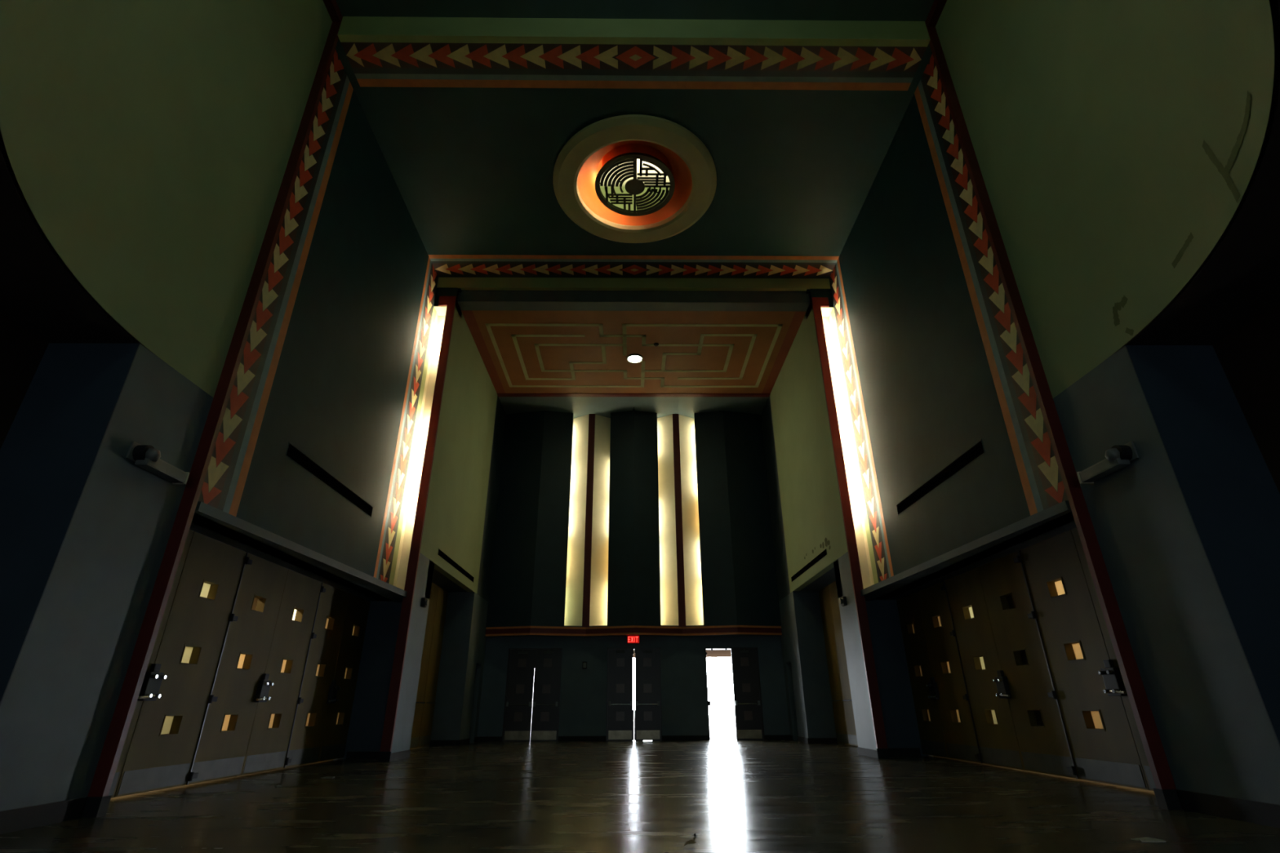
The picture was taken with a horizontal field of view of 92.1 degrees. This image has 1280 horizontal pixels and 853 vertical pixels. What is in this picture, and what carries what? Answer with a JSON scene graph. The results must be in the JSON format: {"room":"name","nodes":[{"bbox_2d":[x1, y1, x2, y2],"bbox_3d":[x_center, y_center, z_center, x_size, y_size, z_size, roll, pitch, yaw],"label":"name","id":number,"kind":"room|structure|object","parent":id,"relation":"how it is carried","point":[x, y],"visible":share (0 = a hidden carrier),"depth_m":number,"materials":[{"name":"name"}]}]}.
{"room":"theater lobby","nodes":[
{"label":"theater lobby","id":0,"kind":"room"},
{"bbox_2d":[0,312,48,448],"bbox_3d":[-5.935,-1.871,-1.200,0.200,4.230,14.400,0,-24,-1],"label":"wall","id":1,"kind":"structure","parent":0,"point":[22,351],"depth_m":5.83,"materials":[{"name":"blue paint"}]},
{"bbox_2d":[0,55,428,811],"bbox_3d":[-5.524,-0.407,10.115,0.900,10.930,7.500,0,-24,-1],"label":"wall","id":2,"kind":"structure","parent":0,"point":[86,530],"depth_m":6.24,"materials":[{"name":"grey paint"}]},
{"bbox_2d":[0,797,86,834],"bbox_3d":[-4.997,3.176,4.992,0.030,0.160,1.170,0,-24,-1],"label":"baseboard","id":3,"kind":"structure","parent":2,"relation":"attached to","point":[34,816],"depth_m":5.13,"materials":[{"name":"black rubber"}]},
{"bbox_2d":[80,795,111,817],"bbox_3d":[-5.095,3.453,5.601,0.450,0.160,0.110,0,-24,-1],"label":"baseboard","id":4,"kind":"structure","parent":2,"relation":"attached to","point":[94,806],"depth_m":5.57,"materials":[{"name":"black rubber"}]},
{"bbox_2d":[125,440,189,484],"bbox_3d":[-4.923,0.384,6.359,0.210,0.225,0.665,0,-24,-1],"label":"security camera","id":5,"kind":"object","parent":2,"relation":"attached to","point":[146,457],"visible":1,"depth_m":6.18,"materials":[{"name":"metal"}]},
{"bbox_2d":[198,49,353,516],"bbox_3d":[-5.054,-2.574,8.930,0.003,7.850,0.822,0,-24,-1],"label":"trim","id":6,"kind":"structure","parent":2,"relation":"attached to","point":[223,486],"depth_m":8.53,"materials":[{"name":"red paint"}]},
{"bbox_2d":[285,441,373,517],"bbox_3d":[-5.074,0.977,10.288,0.006,0.214,3.174,0,-24,-1],"label":"air vent","id":7,"kind":"object","parent":2,"relation":"in","point":[293,453],"visible":1,"depth_m":9.99,"materials":[{"name":"black metal"}]},
{"bbox_2d":[373,256,438,583],"bbox_3d":[-5.114,-0.392,13.728,0.003,7.850,0.820,0,-24,-1],"label":"trim","id":8,"kind":"structure","parent":2,"relation":"attached to","point":[396,489],"depth_m":13.44,"materials":[{"name":"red paint"}]},
{"bbox_2d":[388,306,436,585],"bbox_3d":[-5.124,0.202,14.018,0.015,6.950,0.240,0,-24,-1],"label":"trim","id":9,"kind":"structure","parent":2,"relation":"attached to","point":[433,315],"depth_m":13.83,"materials":[{"name":"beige paint"}]},
{"bbox_2d":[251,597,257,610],"bbox_3d":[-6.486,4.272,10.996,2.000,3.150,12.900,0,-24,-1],"label":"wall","id":10,"kind":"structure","parent":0,"point":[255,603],"depth_m":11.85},
{"bbox_2d":[292,609,296,620],"bbox_3d":[-7.369,4.327,13.871,0.095,0.340,2.200,0,-24,-1],"label":"lamp","id":11,"kind":"object","parent":10,"relation":"attached to","point":[295,611],"visible":0.02,"depth_m":13.04,"materials":[{"name":"plastic"}]},
{"bbox_2d":[189,512,402,759],"bbox_3d":[-5.276,3.621,9.373,1.080,2.980,7.020,0,-24,-1],"label":"wall","id":12,"kind":"structure","parent":0,"point":[365,732],"depth_m":12.13,"materials":[{"name":"blue paint"}]},
{"bbox_2d":[108,529,246,798],"bbox_3d":[-5.596,2.627,7.149,0.235,2.890,2.355,0,-24,-1],"label":"door","id":13,"kind":"structure","parent":12,"relation":"in","point":[157,753],"depth_m":7.55,"materials":[{"name":"brown wood"}]},
{"bbox_2d":[186,552,321,785],"bbox_3d":[-5.623,3.596,9.278,0.235,2.890,2.355,0,-24,-1],"label":"door","id":14,"kind":"structure","parent":12,"relation":"in","point":[246,726],"depth_m":9.07,"materials":[{"name":"brown wood"}]},
{"bbox_2d":[194,501,407,602],"bbox_3d":[-4.873,2.275,9.980,0.420,0.110,6.640,0,-24,-1],"label":"trim","id":15,"kind":"structure","parent":12,"relation":"attached to","point":[374,584],"depth_m":8.97,"materials":[{"name":"grey paint"}]},
{"bbox_2d":[283,582,370,768],"bbox_3d":[-5.649,4.565,11.408,0.235,2.890,2.355,0,-24,-1],"label":"door","id":16,"kind":"structure","parent":12,"relation":"in","point":[323,709],"depth_m":11.22,"materials":[{"name":"brown wood"}]},
{"bbox_2d":[346,751,379,759],"bbox_3d":[-5.176,6.281,11.779,0.840,0.130,0.040,0,-24,-1],"label":"baseboard","id":17,"kind":"structure","parent":12,"relation":"attached to","point":[350,755],"depth_m":11.76,"materials":[{"name":"black wood"}]},
{"bbox_2d":[377,751,391,761],"bbox_3d":[-4.645,6.006,11.218,0.210,0.160,0.020,0,-24,-1],"label":"baseboard","id":18,"kind":"structure","parent":12,"relation":"attached to","point":[383,756],"depth_m":11.21,"materials":[{"name":"black wood"}]},
{"bbox_2d":[372,287,462,601],"bbox_3d":[-5.003,-0.176,14.493,0.950,8.270,0.750,0,-24,-1],"label":"wall","id":19,"kind":"structure","parent":0,"point":[402,560],"depth_m":14.25,"materials":[{"name":"beige paint"}]},
{"bbox_2d":[379,296,456,751],"bbox_3d":[-4.790,1.349,13.379,0.410,10.110,0.060,0,-24,-1],"label":"trim","id":20,"kind":"structure","parent":19,"relation":"attached to","point":[450,302],"depth_m":12.91,"materials":[{"name":"red paint"}]},
{"bbox_2d":[428,254,839,278],"bbox_3d":[-0.137,-3.975,15.398,10.000,0.006,0.880,0,-24,-1],"label":"trim","id":21,"kind":"structure","parent":19,"relation":"attached to","point":[445,265],"depth_m":15.37,"materials":[{"name":"red paint"}]},
{"bbox_2d":[436,277,831,291],"bbox_3d":[-0.142,-3.661,15.776,10.040,0.370,0.110,0,-24,-1],"label":"trim","id":22,"kind":"structure","parent":19,"relation":"attached to","point":[464,283],"depth_m":15.71,"materials":[{"name":"green paint"}]},
{"bbox_2d":[391,297,506,753],"bbox_3d":[-5.090,2.898,16.648,0.930,10.320,7.180,0,-24,-1],"label":"wall","id":23,"kind":"structure","parent":0,"point":[455,518],"depth_m":16.28,"materials":[{"name":"green paint"}]},
{"bbox_2d":[389,750,410,761],"bbox_3d":[-4.556,6.248,11.714,0.020,0.130,1.100,0,-24,-1],"label":"baseboard","id":24,"kind":"structure","parent":23,"relation":"attached to","point":[403,754],"depth_m":11.66,"materials":[{"name":"black wood"}]},
{"bbox_2d":[420,597,429,607],"bbox_3d":[-4.525,3.709,12.979,0.130,0.180,0.180,0,-24,-1],"label":"alarm box","id":25,"kind":"object","parent":23,"relation":"attached to","point":[424,602],"visible":1,"depth_m":12.93,"materials":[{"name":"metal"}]},
{"bbox_2d":[409,582,448,749],"bbox_3d":[-5.331,5.589,14.750,0.124,3.810,3.791,0,-24,-1],"label":"door","id":26,"kind":"structure","parent":23,"relation":"in","point":[425,703],"depth_m":15.68,"materials":[{"name":"wood"}]},
{"bbox_2d":[429,740,459,746],"bbox_3d":[-4.970,8.063,15.700,0.750,0.130,0.030,0,-24,-1],"label":"baseboard","id":27,"kind":"structure","parent":23,"relation":"attached to","point":[433,743],"depth_m":15.69,"materials":[{"name":"black rubber"}]},
{"bbox_2d":[437,547,474,582],"bbox_3d":[-4.609,3.561,15.600,0.006,0.164,3.474,0,-24,-1],"label":"air vent","id":28,"kind":"object","parent":23,"relation":"in","point":[442,554],"visible":1,"depth_m":15.36,"materials":[{"name":"black metal"}]},
{"bbox_2d":[458,738,469,746],"bbox_3d":[-4.611,8.281,16.183,0.020,0.130,1.080,0,-24,-1],"label":"baseboard","id":29,"kind":"structure","parent":23,"relation":"attached to","point":[466,741],"depth_m":16.13,"materials":[{"name":"black rubber"}]},
{"bbox_2d":[497,393,770,396],"bbox_3d":[-0.198,-1.076,20.286,9.040,0.120,0.200,0,-24,-1],"label":"trim","id":30,"kind":"structure","parent":23,"relation":"attached to","point":[498,394],"depth_m":20.24,"materials":[{"name":"red paint"}]},
{"bbox_2d":[484,410,782,634],"bbox_3d":[-0.196,2.851,20.043,8.940,7.370,0.450,0,-24,-1],"label":"wall","id":31,"kind":"structure","parent":0,"point":[528,581],"depth_m":19.81,"materials":[{"name":"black paint"}]},
{"bbox_2d":[582,413,685,627],"bbox_3d":[-0.198,2.841,20.179,3.140,7.140,0.150,0,-24,-1],"label":"trim","id":32,"kind":"structure","parent":31,"relation":"attached to","point":[589,491],"depth_m":19.95,"materials":[{"name":"red paint"}]},
{"bbox_2d":[485,625,782,636],"bbox_3d":[-0.178,6.130,18.491,8.900,0.255,0.440,0,-24,-1],"label":"trim","id":33,"kind":"structure","parent":31,"relation":"attached to","point":[725,629],"depth_m":18.44,"materials":[{"name":"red paint"}]},
{"bbox_2d":[524,634,743,635],"bbox_3d":[-0.183,6.258,18.850,8.900,0.260,1.100,0,-24,-1],"label":"sill","id":34,"kind":"structure","parent":31,"relation":"attached to","point":[733,634],"depth_m":18.71,"materials":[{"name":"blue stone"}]},
{"bbox_2d":[457,301,809,393],"bbox_3d":[-0.169,-2.199,17.957,9.140,0.204,5.030,0,-24,-1],"label":"ceiling","id":35,"kind":"structure","parent":0,"point":[611,315],"depth_m":17.39,"materials":[{"name":"paint"}]},
{"bbox_2d":[484,323,782,387],"bbox_3d":[-0.171,-2.011,18.151,7.970,0.026,3.590,0,-24,-1],"label":"ceiling decoration","id":36,"kind":"structure","parent":35,"relation":"attached to","point":[624,335],"depth_m":17.92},
{"bbox_2d":[626,353,643,363],"bbox_3d":[-0.151,-1.990,18.109,0.470,0.060,0.470,0,-24,-1],"label":"recessed light","id":37,"kind":"object","parent":35,"relation":"in","point":[634,357],"visible":1,"depth_m":18.06,"materials":[{"name":"grey plastic"}]},
{"bbox_2d":[457,289,809,302],"bbox_3d":[-0.145,-3.579,16.003,8.980,1.070,0.330,0,-24,-1],"label":"wall","id":38,"kind":"structure","parent":0,"point":[465,295],"depth_m":15.70,"materials":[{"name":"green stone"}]},
{"bbox_2d":[335,36,932,256],"bbox_3d":[-0.107,-5.090,12.961,10.100,0.001,6.220,0,-24,-1],"label":"ceiling","id":39,"kind":"structure","parent":0,"point":[472,168],"depth_m":12.35,"materials":[{"name":"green paint"}]},
{"bbox_2d":[552,114,716,243],"bbox_3d":[-0.108,-5.301,13.089,3.420,0.750,3.420,0,-24,-1],"label":"ceiling medallion","id":40,"kind":"object","parent":39,"relation":"attached to","point":[628,178],"visible":1,"depth_m":12.86,"materials":[{"name":"paint"}]},
{"bbox_2d":[595,154,675,216],"bbox_3d":[-0.107,-5.041,12.972,1.680,0.028,1.680,0,-24,-1],"label":"grille","id":41,"kind":"object","parent":40,"relation":"attached to","point":[640,184],"depth_m":12.93,"materials":[{"name":"brown metal"}]},
{"bbox_2d":[600,159,670,210],"bbox_3d":[-0.107,-5.109,13.002,1.480,0.030,1.480,0,-24,-1],"label":"diffuser","id":42,"kind":"object","parent":40,"relation":"attached to","point":[620,206],"depth_m":13.08,"materials":[{"name":"green"}]},
{"bbox_2d":[477,635,790,737],"bbox_3d":[-0.176,7.690,18.281,10.400,2.900,0.250,0,-24,-1],"label":"wall","id":43,"kind":"structure","parent":0,"point":[583,692],"depth_m":18.23,"materials":[{"name":"paint"}]},
{"bbox_2d":[477,737,502,742],"bbox_3d":[-4.283,8.894,17.534,0.710,0.130,0.020,0,-24,-1],"label":"baseboard","id":44,"kind":"structure","parent":43,"relation":"attached to","point":[479,739],"depth_m":17.52,"materials":[{"name":"black wood"}]},
{"bbox_2d":[501,648,562,742],"bbox_3d":[-3.134,7.833,18.078,1.600,2.500,0.175,0,-24,-1],"label":"door","id":45,"kind":"structure","parent":43,"relation":"in","point":[533,681],"depth_m":18.06,"materials":[{"name":"paint"}]},
{"bbox_2d":[558,736,605,741],"bbox_3d":[-1.648,8.895,17.566,1.360,0.130,0.020,0,-24,-1],"label":"baseboard","id":46,"kind":"structure","parent":43,"relation":"attached to","point":[560,738],"depth_m":17.56,"materials":[{"name":"black wood"}]},
{"bbox_2d":[582,662,586,668],"bbox_3d":[-1.647,7.109,18.363,0.140,0.200,0.048,0,-24,-1],"label":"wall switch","id":47,"kind":"object","parent":43,"relation":"attached to","point":[584,664],"visible":1,"depth_m":18.34,"materials":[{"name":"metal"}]},
{"bbox_2d":[626,635,639,644],"bbox_3d":[-0.201,6.450,18.669,0.380,0.240,0.069,0,-24,-1],"label":"exit sign","id":48,"kind":"object","parent":43,"relation":"attached to","point":[631,639],"visible":1,"depth_m":18.64,"materials":[{"name":"plastic"}]},
{"bbox_2d":[605,648,662,741],"bbox_3d":[-0.174,7.834,18.114,1.600,2.500,0.175,0,-24,-1],"label":"door","id":49,"kind":"structure","parent":43,"relation":"in","point":[648,709],"depth_m":18.09,"materials":[{"name":"paint"}]},
{"bbox_2d":[662,735,708,741],"bbox_3d":[1.297,8.896,17.602,1.330,0.130,0.020,0,-24,-1],"label":"baseboard","id":50,"kind":"structure","parent":43,"relation":"attached to","point":[664,738],"depth_m":17.59,"materials":[{"name":"black rubber"}]},
{"bbox_2d":[704,647,764,740],"bbox_3d":[2.726,7.996,18.504,1.650,2.500,0.954,0,-24,-1],"label":"door","id":51,"kind":"structure","parent":43,"relation":"in","point":[748,716],"depth_m":18.14,"materials":[{"name":"paint"}]},
{"bbox_2d":[764,734,790,740],"bbox_3d":[3.932,8.896,17.634,0.740,0.130,0.020,0,-24,-1],"label":"baseboard","id":52,"kind":"structure","parent":43,"relation":"attached to","point":[786,737],"depth_m":17.62,"materials":[{"name":"black wood"}]},
{"bbox_2d":[564,414,703,626],"bbox_3d":[-0.201,2.925,20.410,4.880,7.100,0.580,0,-24,-1],"label":"wall","id":53,"kind":"structure","parent":0,"point":[577,512],"depth_m":20.16,"materials":[{"name":"beige paint"}]},
{"bbox_2d":[498,396,768,418],"bbox_3d":[-0.211,-0.663,21.339,9.140,0.200,2.100,0,-24,-1],"label":"ceiling","id":54,"kind":"structure","parent":0,"point":[580,406],"depth_m":20.93,"materials":[{"name":"paint"}]},
{"bbox_2d":[335,0,933,21],"bbox_3d":[-0.039,-8.197,7.508,10.800,0.200,6.280,0,-24,-1],"label":"ceiling","id":55,"kind":"structure","parent":0,"point":[785,10],"depth_m":10.16,"materials":[{"name":"green paint"}]},
{"bbox_2d":[0,0,1274,398],"bbox_3d":[-0.025,-4.818,6.218,10.000,7.220,5.830,0,-24,-1],"label":"wall","id":56,"kind":"structure","parent":0,"point":[150,143],"depth_m":6.38,"materials":[{"name":"green paint"}]},
{"bbox_2d":[87,20,341,796],"bbox_3d":[-4.979,-1.658,7.927,0.135,11.070,0.070,0,-24,-1],"label":"trim","id":57,"kind":"structure","parent":56,"relation":"attached to","point":[109,757],"depth_m":6.95,"materials":[{"name":"red paint"}]},
{"bbox_2d":[340,41,927,90],"bbox_3d":[-0.077,-6.185,10.540,9.720,0.006,0.905,0,-24,-1],"label":"trim","id":58,"kind":"structure","parent":56,"relation":"attached to","point":[397,64],"depth_m":10.57,"materials":[{"name":"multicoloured paint"}]},
{"bbox_2d":[337,16,930,46],"bbox_3d":[-0.073,-6.573,10.263,9.720,0.475,0.120,0,-24,-1],"label":"trim","id":59,"kind":"structure","parent":56,"relation":"attached to","point":[352,28],"depth_m":10.19,"materials":[{"name":"green paint"}]},
{"bbox_2d":[323,0,946,26],"bbox_3d":[-0.041,-7.940,7.638,10.000,0.160,5.830,0,-24,-1],"label":"crown molding","id":60,"kind":"structure","parent":56,"relation":"attached to","point":[331,6],"depth_m":10.08,"materials":[{"name":"red paint"}]},
{"bbox_2d":[926,25,1176,789],"bbox_3d":[4.885,-1.654,8.048,0.135,11.070,0.070,0,-24,-1],"label":"trim","id":61,"kind":"structure","parent":56,"relation":"attached to","point":[1157,759],"depth_m":7.09,"materials":[{"name":"red paint"}]},
{"bbox_2d":[1112,295,1128,326],"bbox_3d":[4.940,-1.195,6.343,0.002,0.239,0.292,-2,-25,5],"label":"trim","id":62,"kind":"structure","parent":56,"relation":"attached to","point":[1117,306],"depth_m":6.38,"materials":[{"name":"paint"}]},
{"bbox_2d":[1124,327,1133,335],"bbox_3d":[4.942,-0.959,6.227,0.001,0.122,0.116,-3,-25,5],"label":"trim","id":63,"kind":"structure","parent":56,"relation":"attached to","point":[1130,331],"depth_m":6.22,"materials":[{"name":"paint"}]},
{"bbox_2d":[1171,232,1193,268],"bbox_3d":[4.737,-1.534,5.386,0.004,0.095,0.395,-8,-25,16],"label":"trim","id":64,"kind":"structure","parent":56,"relation":"attached to","point":[1188,240],"depth_m":5.39,"materials":[{"name":"paint"}]},
{"bbox_2d":[1202,140,1240,203],"bbox_3d":[4.402,-1.951,4.678,0.001,0.645,0.141,-12,-27,25],"label":"trim","id":65,"kind":"structure","parent":56,"relation":"attached to","point":[1209,152],"depth_m":4.66,"materials":[{"name":"paint"}]},
{"bbox_2d":[1224,90,1251,175],"bbox_3d":[4.186,-2.022,4.312,0.016,0.099,0.803,-15,-28,29],"label":"trim","id":66,"kind":"structure","parent":56,"relation":"attached to","point":[1233,154],"depth_m":4.32,"materials":[{"name":"paint"}]},
{"bbox_2d":[0,720,1279,852],"bbox_3d":[-0.176,9.426,18.233,28.000,0.300,59.000,0,-24,-1],"label":"floor","id":67,"kind":"structure","parent":0,"point":[645,796],"depth_m":5.83,"materials":[{"name":"wood"}]},
{"bbox_2d":[321,776,334,778],"bbox_3d":[-4.345,4.892,8.606,0.145,0.021,0.159,-21,-32,38],"label":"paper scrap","id":68,"kind":"object","parent":67,"relation":"on","point":[326,777],"visible":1,"depth_m":8.58,"materials":[{"name":"grey paper"}]},
{"bbox_2d":[684,839,697,845],"bbox_3d":[0.345,2.875,4.258,0.070,0.041,0.084,-14,-28,27],"label":"dry leaf","id":69,"kind":"object","parent":67,"relation":"on","point":[691,842],"visible":1,"depth_m":4.26,"materials":[{"name":"brown plant"}]},
{"bbox_2d":[1131,837,1166,842],"bbox_3d":[3.612,2.926,4.376,0.201,0.021,0.140,0,-24,-1],"label":"paper scrap","id":70,"kind":"object","parent":67,"relation":"on","point":[1141,839],"visible":1,"depth_m":4.34,"materials":[{"name":"paper"}]},
{"bbox_2d":[0,0,1279,360],"bbox_3d":[0.047,-3.664,0.338,18.000,0.250,15.580,0,-24,-1],"label":"ceiling","id":71,"kind":"structure","parent":0,"point":[1238,282],"depth_m":5.33,"materials":[{"name":"paint"}]},
{"bbox_2d":[632,649,731,657],"bbox_3d":[-0.213,7.710,21.293,12.000,0.240,4.050,0,-24,-1],"label":"ceiling","id":72,"kind":"structure","parent":0,"point":[714,653],"depth_m":21.40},
{"bbox_2d":[633,648,736,740],"bbox_3d":[-0.203,3.588,20.614,18.400,12.700,0.600,0,-24,-1],"label":"wall","id":73,"kind":"structure","parent":0,"point":[706,649],"depth_m":18.33,"materials":[{"name":"grey paint"}]},
{"bbox_2d":[760,297,876,750],"bbox_3d":[4.779,2.901,16.769,0.930,10.320,7.180,0,-24,-1],"label":"wall","id":74,"kind":"structure","parent":0,"point":[811,508],"depth_m":16.42,"materials":[{"name":"green paint"}]},
{"bbox_2d":[797,736,808,743],"bbox_3d":[4.308,8.284,16.292,0.020,0.130,1.080,0,-24,-1],"label":"baseboard","id":75,"kind":"structure","parent":74,"relation":"attached to","point":[802,740],"depth_m":16.28,"materials":[{"name":"black rubber"}]},
{"bbox_2d":[791,547,827,582],"bbox_3d":[4.321,3.630,15.926,0.006,0.164,3.524,0,-24,-1],"label":"air vent","id":76,"kind":"object","parent":74,"relation":"in","point":[824,553],"visible":1,"depth_m":15.67,"materials":[{"name":"black metal"}]},
{"bbox_2d":[804,537,831,559],"bbox_3d":[4.331,3.091,15.147,0.001,0.370,2.269,0,-24,-1],"label":"trim","id":77,"kind":"structure","parent":74,"relation":"attached to","point":[827,542],"depth_m":14.41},
{"bbox_2d":[807,737,837,743],"bbox_3d":[4.679,8.066,15.819,0.750,0.130,0.030,0,-24,-1],"label":"baseboard","id":78,"kind":"structure","parent":74,"relation":"attached to","point":[811,740],"depth_m":15.81,"materials":[{"name":"black rubber"}]},
{"bbox_2d":[818,580,857,746],"bbox_3d":[5.064,5.593,14.877,0.124,3.810,3.791,0,-24,-1],"label":"door","id":79,"kind":"structure","parent":74,"relation":"in","point":[844,720],"depth_m":15.81,"materials":[{"name":"wood"}]},
{"bbox_2d":[839,596,847,606],"bbox_3d":[4.304,3.712,13.087,0.130,0.180,0.180,0,-24,-1],"label":"alarm box","id":80,"kind":"object","parent":74,"relation":"attached to","point":[842,600],"visible":1,"depth_m":13.03,"materials":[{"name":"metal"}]},
{"bbox_2d":[857,746,877,758],"bbox_3d":[4.364,6.251,11.823,0.020,0.130,1.100,0,-24,-1],"label":"baseboard","id":81,"kind":"structure","parent":74,"relation":"attached to","point":[861,751],"depth_m":11.81,"materials":[{"name":"black wood"}]},
{"bbox_2d":[805,288,892,599],"bbox_3d":[4.747,-0.173,14.613,0.950,8.270,0.750,0,-24,-1],"label":"wall","id":82,"kind":"structure","parent":0,"point":[846,440],"depth_m":14.36,"materials":[{"name":"beige paint"}]},
{"bbox_2d":[811,297,887,748],"bbox_3d":[4.560,1.352,13.494,0.410,10.110,0.060,0,-24,-1],"label":"trim","id":83,"kind":"structure","parent":82,"relation":"attached to","point":[817,302],"depth_m":13.04,"materials":[{"name":"red paint"}]},
{"bbox_2d":[865,511,1076,755],"bbox_3d":[5.143,3.625,9.501,1.080,2.980,7.020,0,-24,-1],"label":"wall","id":84,"kind":"structure","parent":0,"point":[898,708],"depth_m":12.25,"materials":[{"name":"blue paint"}]},
{"bbox_2d":[876,748,889,758],"bbox_3d":[4.465,6.009,11.330,0.210,0.160,0.020,0,-24,-1],"label":"baseboard","id":85,"kind":"structure","parent":84,"relation":"attached to","point":[882,753],"depth_m":11.32,"materials":[{"name":"black rubber"}]},
{"bbox_2d":[888,748,920,755],"bbox_3d":[4.983,6.284,11.903,0.840,0.130,0.040,0,-24,-1],"label":"baseboard","id":86,"kind":"structure","parent":84,"relation":"attached to","point":[892,752],"depth_m":11.88,"materials":[{"name":"black wood"}]},
{"bbox_2d":[896,580,982,763],"bbox_3d":[5.465,4.569,11.544,0.235,2.890,2.355,0,-24,-1],"label":"door","id":87,"kind":"structure","parent":84,"relation":"in","point":[943,709],"depth_m":11.34,"materials":[{"name":"brown wood"}]},
{"bbox_2d":[860,500,1071,600],"bbox_3d":[4.726,2.278,10.097,0.420,0.110,6.640,0,-24,-1],"label":"trim","id":88,"kind":"structure","parent":84,"relation":"attached to","point":[899,580],"depth_m":9.13,"materials":[{"name":"grey paint"}]},
{"bbox_2d":[944,551,1078,778],"bbox_3d":[5.492,3.600,9.414,0.235,2.890,2.355,0,-24,-1],"label":"door","id":89,"kind":"structure","parent":84,"relation":"in","point":[1017,715],"depth_m":9.20,"materials":[{"name":"paint"}]},
{"bbox_2d":[1019,527,1155,791],"bbox_3d":[5.518,2.631,7.285,0.235,2.890,2.355,0,-24,-1],"label":"door","id":90,"kind":"structure","parent":84,"relation":"in","point":[1104,740],"depth_m":7.67,"materials":[{"name":"brown wood"}]},
{"bbox_2d":[838,59,1279,804],"bbox_3d":[5.375,-0.403,10.248,0.900,10.930,7.500,0,-24,-1],"label":"wall","id":91,"kind":"structure","parent":0,"point":[1188,531],"depth_m":6.29,"materials":[{"name":"blue paint"}]},
{"bbox_2d":[831,307,878,584],"bbox_3d":[4.880,0.205,14.140,0.015,6.950,0.240,0,-24,-1],"label":"light","id":92,"kind":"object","parent":91,"relation":"attached to","point":[833,313],"depth_m":13.98,"materials":[{"name":"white paint"}]},
{"bbox_2d":[829,258,893,582],"bbox_3d":[4.877,-0.388,13.850,0.003,7.850,0.820,0,-24,-1],"label":"trim","id":93,"kind":"structure","parent":91,"relation":"attached to","point":[871,491],"depth_m":13.62,"materials":[{"name":"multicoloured paint"}]},
{"bbox_2d":[896,439,985,515],"bbox_3d":[4.921,0.938,10.319,0.006,0.214,3.174,0,-24,-1],"label":"air vent","id":94,"kind":"object","parent":91,"relation":"in","point":[976,451],"visible":1,"depth_m":10.02,"materials":[{"name":"black metal"}]},
{"bbox_2d":[914,54,1068,515],"bbox_3d":[4.936,-2.571,9.053,0.003,7.850,0.822,0,-24,-1],"label":"trim","id":95,"kind":"structure","parent":91,"relation":"attached to","point":[1042,485],"depth_m":8.69,"materials":[{"name":"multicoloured paint"}]},
{"bbox_2d":[1076,440,1138,484],"bbox_3d":[4.866,0.387,6.479,0.210,0.225,0.665,0,-24,-1],"label":"security camera","id":96,"kind":"object","parent":91,"relation":"attached to","point":[1119,456],"visible":1,"depth_m":6.30,"materials":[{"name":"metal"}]},
{"bbox_2d":[1153,788,1183,809],"bbox_3d":[5.054,3.457,5.725,0.450,0.160,0.110,0,-24,-1],"label":"baseboard","id":97,"kind":"structure","parent":91,"relation":"attached to","point":[1166,799],"depth_m":5.69,"materials":[{"name":"black wood"}]},
{"bbox_2d":[1177,790,1279,828],"bbox_3d":[4.972,3.179,5.114,0.030,0.160,1.170,0,-24,-1],"label":"baseboard","id":98,"kind":"structure","parent":91,"relation":"attached to","point":[1241,810],"depth_m":5.16,"materials":[{"name":"black wood"}]},
{"bbox_2d":[1212,303,1279,493],"bbox_3d":[6.064,-1.867,-1.053,0.200,4.230,14.400,0,-24,-1],"label":"wall","id":99,"kind":"structure","parent":0,"point":[1249,357],"depth_m":5.85,"materials":[{"name":"blue paint"}]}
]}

